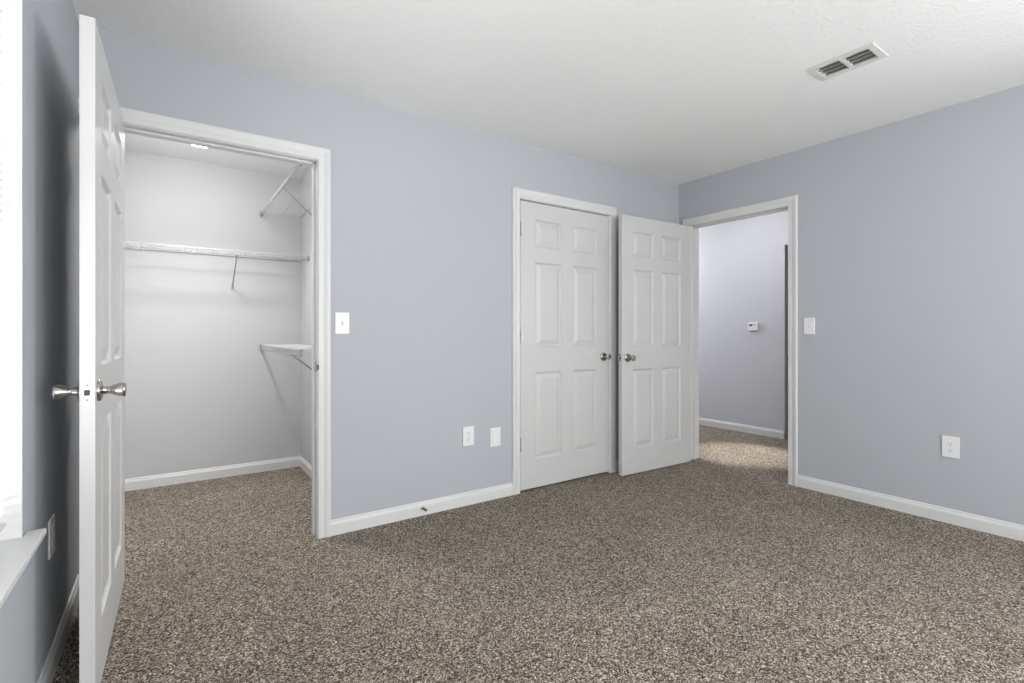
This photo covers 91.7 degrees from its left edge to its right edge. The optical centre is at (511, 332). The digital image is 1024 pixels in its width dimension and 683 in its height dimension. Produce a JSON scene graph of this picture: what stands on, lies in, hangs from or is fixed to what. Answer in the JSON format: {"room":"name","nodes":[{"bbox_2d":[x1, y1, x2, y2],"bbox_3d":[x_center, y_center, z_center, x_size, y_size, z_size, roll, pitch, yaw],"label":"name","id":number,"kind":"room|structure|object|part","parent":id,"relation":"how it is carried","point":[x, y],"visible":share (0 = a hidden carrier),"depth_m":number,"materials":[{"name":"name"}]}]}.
{"room":"empty bedroom","nodes":[
{"label":"empty bedroom","id":0,"kind":"room"},
{"bbox_2d":[0,0,78,682],"bbox_3d":[-0.995,-0.107,0.731,0.170,2.440,6.750,0,0,-35],"label":"wall","id":1,"kind":"structure","parent":0,"point":[31,615],"depth_m":1.60,"materials":[{"name":"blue paint"}]},
{"bbox_2d":[0,0,45,608],"bbox_3d":[-0.940,-0.233,0.705,0.191,1.588,1.484,0,0,-35],"label":"window","id":2,"kind":"structure","parent":1,"relation":"in","point":[16,551],"depth_m":1.29,"materials":[{"name":"white paint"}]},
{"bbox_2d":[0,0,4,531],"bbox_3d":[-0.928,-0.260,0.710,0.028,1.522,1.380,0,0,-35],"label":"window blind","id":3,"kind":"object","parent":2,"relation":"attached to","point":[2,525],"visible":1,"depth_m":1.27,"materials":[{"name":"white plastic"}]},
{"bbox_3d":[-0.928,0.495,0.710,0.026,0.011,1.380,0,0,-35],"label":"rail","id":4,"kind":"part","parent":3,"relation":"part of","materials":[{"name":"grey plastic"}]},
{"bbox_3d":[-0.923,0.546,0.716,0.151,0.018,1.484,0,0,-35],"label":"sill","id":5,"kind":"part","parent":2,"relation":"part of","materials":[{"name":"white paint"}]},
{"bbox_2d":[48,514,54,559],"bbox_3d":[-1.501,0.664,1.621,0.009,0.124,0.083,0,0,-35],"label":"wall outlet","id":6,"kind":"object","parent":1,"relation":"attached to","point":[51,523],"visible":1,"depth_m":1.60,"materials":[{"name":"white plastic"}]},
{"bbox_2d":[37,574,78,682],"bbox_3d":[-0.457,1.071,0.112,0.013,0.084,4.880,0,0,-35],"label":"baseboard","id":7,"kind":"structure","parent":1,"relation":"attached to","point":[49,669],"depth_m":1.72,"materials":[{"name":"white paint"}]},
{"bbox_2d":[125,150,300,478],"bbox_3d":[-1.131,-0.107,4.665,4.077,2.440,0.120,0,0,-35],"label":"wall","id":8,"kind":"structure","parent":0,"point":[202,392],"depth_m":3.77,"materials":[{"name":"grey paint"}]},
{"bbox_2d":[125,241,308,289],"bbox_3d":[-2.181,-0.470,3.679,1.223,0.273,0.310,0,0,-35],"label":"wire shelf","id":9,"kind":"object","parent":8,"relation":"attached to","point":[140,247],"visible":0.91,"depth_m":3.65,"materials":[{"name":"white metal"}]},
{"bbox_3d":[-2.266,-0.596,3.801,1.219,0.005,0.005,0,0,-35],"label":"rod","id":10,"kind":"part","parent":9,"relation":"part of","materials":[{"name":"grey plastic"}]},
{"bbox_3d":[-2.183,-0.596,3.681,1.219,0.005,0.005,0,0,-35],"label":"rod","id":11,"kind":"part","parent":9,"relation":"part of","materials":[{"name":"grey plastic"}]},
{"bbox_3d":[-2.098,-0.596,3.559,1.219,0.005,0.005,0,0,-35],"label":"rod","id":12,"kind":"part","parent":9,"relation":"part of","materials":[{"name":"grey plastic"}]},
{"bbox_3d":[-2.096,-0.567,3.555,1.219,0.005,0.005,0,0,-35],"label":"lip rod","id":13,"kind":"part","parent":9,"relation":"part of","materials":[{"name":"grey plastic"}]},
{"bbox_2d":[125,456,311,490],"bbox_3d":[-1.846,1.071,3.193,1.227,0.084,1.490,0,0,-35],"label":"baseboard","id":14,"kind":"structure","parent":8,"relation":"attached to","point":[152,481],"depth_m":3.79,"materials":[{"name":"white paint"}]},
{"bbox_2d":[125,133,310,177],"bbox_3d":[-1.846,-1.307,3.193,1.227,0.040,1.490,0,0,-35],"label":"ceiling","id":15,"kind":"structure","parent":0,"point":[137,143],"depth_m":3.61,"materials":[{"name":"white paint"}]},
{"bbox_2d":[301,167,311,465],"bbox_3d":[-1.292,-0.107,3.576,0.120,2.440,1.490,0,0,-35],"label":"wall","id":16,"kind":"structure","parent":0,"point":[306,219],"depth_m":3.99,"materials":[{"name":"grey paint"}]},
{"bbox_2d":[260,164,311,216],"bbox_3d":[-1.469,-0.811,3.454,0.310,0.328,1.476,0,0,-35],"label":"wire shelf","id":17,"kind":"object","parent":16,"relation":"attached to","point":[292,173],"visible":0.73,"depth_m":3.48,"materials":[{"name":"white metal"}]},
{"bbox_3d":[-1.467,-0.965,3.455,0.005,0.005,1.472,0,0,-35],"label":"rod","id":18,"kind":"part","parent":17,"relation":"part of","materials":[{"name":"grey plastic"}]},
{"bbox_2d":[260,344,311,369],"bbox_3d":[-1.469,0.243,3.454,0.310,0.308,1.476,0,0,-35],"label":"wire shelf","id":19,"kind":"object","parent":16,"relation":"attached to","point":[300,347],"visible":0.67,"depth_m":3.33,"materials":[{"name":"white metal"}]},
{"bbox_2d":[98,29,678,519],"bbox_3d":[-0.315,-0.107,3.267,4.323,2.440,0.128,0,0,-35],"label":"wall","id":20,"kind":"structure","parent":0,"point":[421,206],"depth_m":2.98,"materials":[{"name":"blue paint"}]},
{"bbox_2d":[51,14,126,682],"bbox_3d":[-1.487,0.088,1.823,0.171,2.022,0.914,0,0,-34],"label":"door","id":21,"kind":"structure","parent":20,"relation":"in","point":[100,391],"depth_m":1.53,"materials":[{"name":"white paint"}]},
{"bbox_3d":[-1.319,0.175,1.467,0.056,0.046,0.046,0,0,-34],"label":"knob","id":22,"kind":"part","parent":21,"relation":"part of","materials":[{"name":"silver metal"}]},
{"bbox_3d":[-1.238,0.175,1.449,0.025,0.057,0.002,0,0,-34],"label":"latch plate","id":23,"kind":"part","parent":21,"relation":"part of","materials":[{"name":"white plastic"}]},
{"bbox_3d":[-1.223,0.175,1.530,0.056,0.046,0.046,0,0,-34],"label":"knob","id":24,"kind":"part","parent":21,"relation":"part of","materials":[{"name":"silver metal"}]},
{"bbox_2d":[78,98,330,538],"bbox_3d":[-1.585,0.055,2.395,1.344,2.114,0.156,0,0,-35],"label":"door frame","id":25,"kind":"structure","parent":20,"relation":"attached to","point":[136,122],"depth_m":2.69,"materials":[{"name":"white paint"}]},
{"bbox_3d":[-1.058,0.187,2.693,0.049,0.056,0.007,0,0,44],"label":"strike plate","id":26,"kind":"part","parent":25,"relation":"part of","materials":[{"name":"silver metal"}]},
{"bbox_2d":[335,312,348,333],"bbox_3d":[-0.940,-0.053,2.756,0.078,0.120,0.019,0,0,-35],"label":"light switch","id":27,"kind":"object","parent":20,"relation":"attached to","point":[341,318],"visible":1,"depth_m":2.76,"materials":[{"name":"white plastic"}]},
{"bbox_2d":[331,483,512,535],"bbox_3d":[-0.495,1.071,3.067,1.212,0.084,0.013,0,0,-35],"label":"baseboard","id":28,"kind":"structure","parent":20,"relation":"attached to","point":[398,513],"depth_m":3.00,"materials":[{"name":"white paint"}]},
{"bbox_2d":[463,426,473,445],"bbox_3d":[-0.282,0.669,3.217,0.083,0.124,0.009,0,0,-35],"label":"wall outlet","id":29,"kind":"object","parent":20,"relation":"attached to","point":[468,432],"visible":1,"depth_m":3.21,"materials":[{"name":"white plastic"}]},
{"bbox_2d":[512,187,616,494],"bbox_3d":[0.379,0.055,3.752,1.009,2.114,0.155,0,0,-35],"label":"door frame","id":30,"kind":"structure","parent":20,"relation":"attached to","point":[518,194],"depth_m":3.59,"materials":[{"name":"white paint"}]},
{"bbox_2d":[520,200,610,490],"bbox_3d":[0.404,0.088,3.717,0.874,2.022,0.171,0,0,-35],"label":"door","id":31,"kind":"structure","parent":20,"relation":"in","point":[565,356],"depth_m":3.67,"materials":[{"name":"white paint"}]},
{"bbox_3d":[0.741,0.188,3.880,0.046,0.046,0.056,0,0,-35],"label":"knob","id":32,"kind":"part","parent":31,"relation":"part of","materials":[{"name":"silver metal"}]},
{"bbox_2d":[52,425,1023,682],"bbox_3d":[1.666,1.163,3.017,7.147,0.100,7.590,0,0,-35],"label":"floor","id":33,"kind":"structure","parent":0,"point":[713,567],"depth_m":2.18,"materials":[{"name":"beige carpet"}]},
{"bbox_2d":[72,0,1023,183],"bbox_3d":[1.666,-1.377,3.017,7.147,0.100,7.590,0,0,-35],"label":"ceiling","id":34,"kind":"structure","parent":0,"point":[673,91],"depth_m":2.42,"materials":[{"name":"white paint"}]},
{"bbox_2d":[806,42,888,80],"bbox_3d":[1.642,-1.391,2.442,0.190,0.141,0.294,0,0,-35],"label":"ceiling vent","id":35,"kind":"object","parent":34,"relation":"in","point":[869,53],"visible":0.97,"depth_m":2.44,"materials":[{"name":"white metal"}]},
{"bbox_2d":[699,210,787,438],"bbox_3d":[2.679,-0.107,5.570,0.120,2.440,4.300,0,0,-35],"label":"wall","id":36,"kind":"structure","parent":0,"point":[743,264],"depth_m":5.57,"materials":[{"name":"grey paint"}]},
{"bbox_2d":[699,417,784,438],"bbox_3d":[2.127,1.071,6.252,0.013,0.084,2.550,0,0,-35],"label":"baseboard","id":37,"kind":"structure","parent":36,"relation":"attached to","point":[768,432],"depth_m":5.57,"materials":[{"name":"white paint"}]},
{"bbox_2d":[748,322,758,330],"bbox_3d":[2.656,-0.067,5.469,0.030,0.092,0.120,0,0,-35],"label":"thermostat","id":38,"kind":"object","parent":36,"relation":"attached to","point":[751,326],"visible":1,"depth_m":5.46,"materials":[{"name":"white plastic"}]},
{"bbox_2d":[679,84,1023,524],"bbox_3d":[2.289,-0.107,3.405,0.120,2.440,7.420,0,0,-35],"label":"wall","id":39,"kind":"structure","parent":0,"point":[911,230],"depth_m":3.06,"materials":[{"name":"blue paint"}]},
{"bbox_2d":[616,214,689,475],"bbox_3d":[1.180,0.095,4.069,0.824,2.022,0.171,0,0,-33],"label":"door","id":40,"kind":"structure","parent":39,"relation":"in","point":[653,357],"depth_m":4.03,"materials":[{"name":"white paint"}]},
{"bbox_3d":[0.921,0.195,3.835,0.046,0.046,0.056,0,0,-33],"label":"knob","id":41,"kind":"part","parent":40,"relation":"part of","materials":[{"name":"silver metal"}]},
{"bbox_2d":[683,195,797,485],"bbox_3d":[1.849,0.055,4.043,0.156,2.114,0.973,0,0,-35],"label":"door frame","id":42,"kind":"structure","parent":39,"relation":"attached to","point":[790,203],"depth_m":3.72,"materials":[{"name":"white paint"}]},
{"bbox_2d":[804,318,814,333],"bbox_3d":[2.113,-0.049,3.538,0.019,0.118,0.074,0,0,-35],"label":"light switch","id":43,"kind":"object","parent":39,"relation":"attached to","point":[809,323],"visible":1,"depth_m":3.54,"materials":[{"name":"white plastic"}]},
{"bbox_2d":[797,475,1023,541],"bbox_3d":[3.170,1.071,2.012,0.013,0.084,3.886,0,0,-35],"label":"baseboard","id":44,"kind":"structure","parent":39,"relation":"attached to","point":[1006,529],"depth_m":3.02,"materials":[{"name":"white paint"}]},
{"bbox_2d":[942,435,959,458],"bbox_3d":[2.560,0.667,2.900,0.009,0.124,0.080,0,0,-35],"label":"wall outlet","id":45,"kind":"object","parent":39,"relation":"attached to","point":[950,445],"visible":1,"depth_m":2.90,"materials":[{"name":"white plastic"}]},
{"bbox_2d":[947,441,953,445],"bbox_3d":[2.557,0.647,2.899,0.002,0.028,0.034,0,0,-35],"label":"receptacle","id":46,"kind":"object","parent":45,"relation":"attached to","point":[949,443],"depth_m":2.90,"materials":[{"name":"white plastic"}]},
{"bbox_2d":[947,448,953,452],"bbox_3d":[2.557,0.686,2.899,0.002,0.028,0.034,0,0,-35],"label":"receptacle","id":47,"kind":"object","parent":45,"relation":"attached to","point":[949,450],"depth_m":2.90,"materials":[{"name":"white plastic"}]}
]}

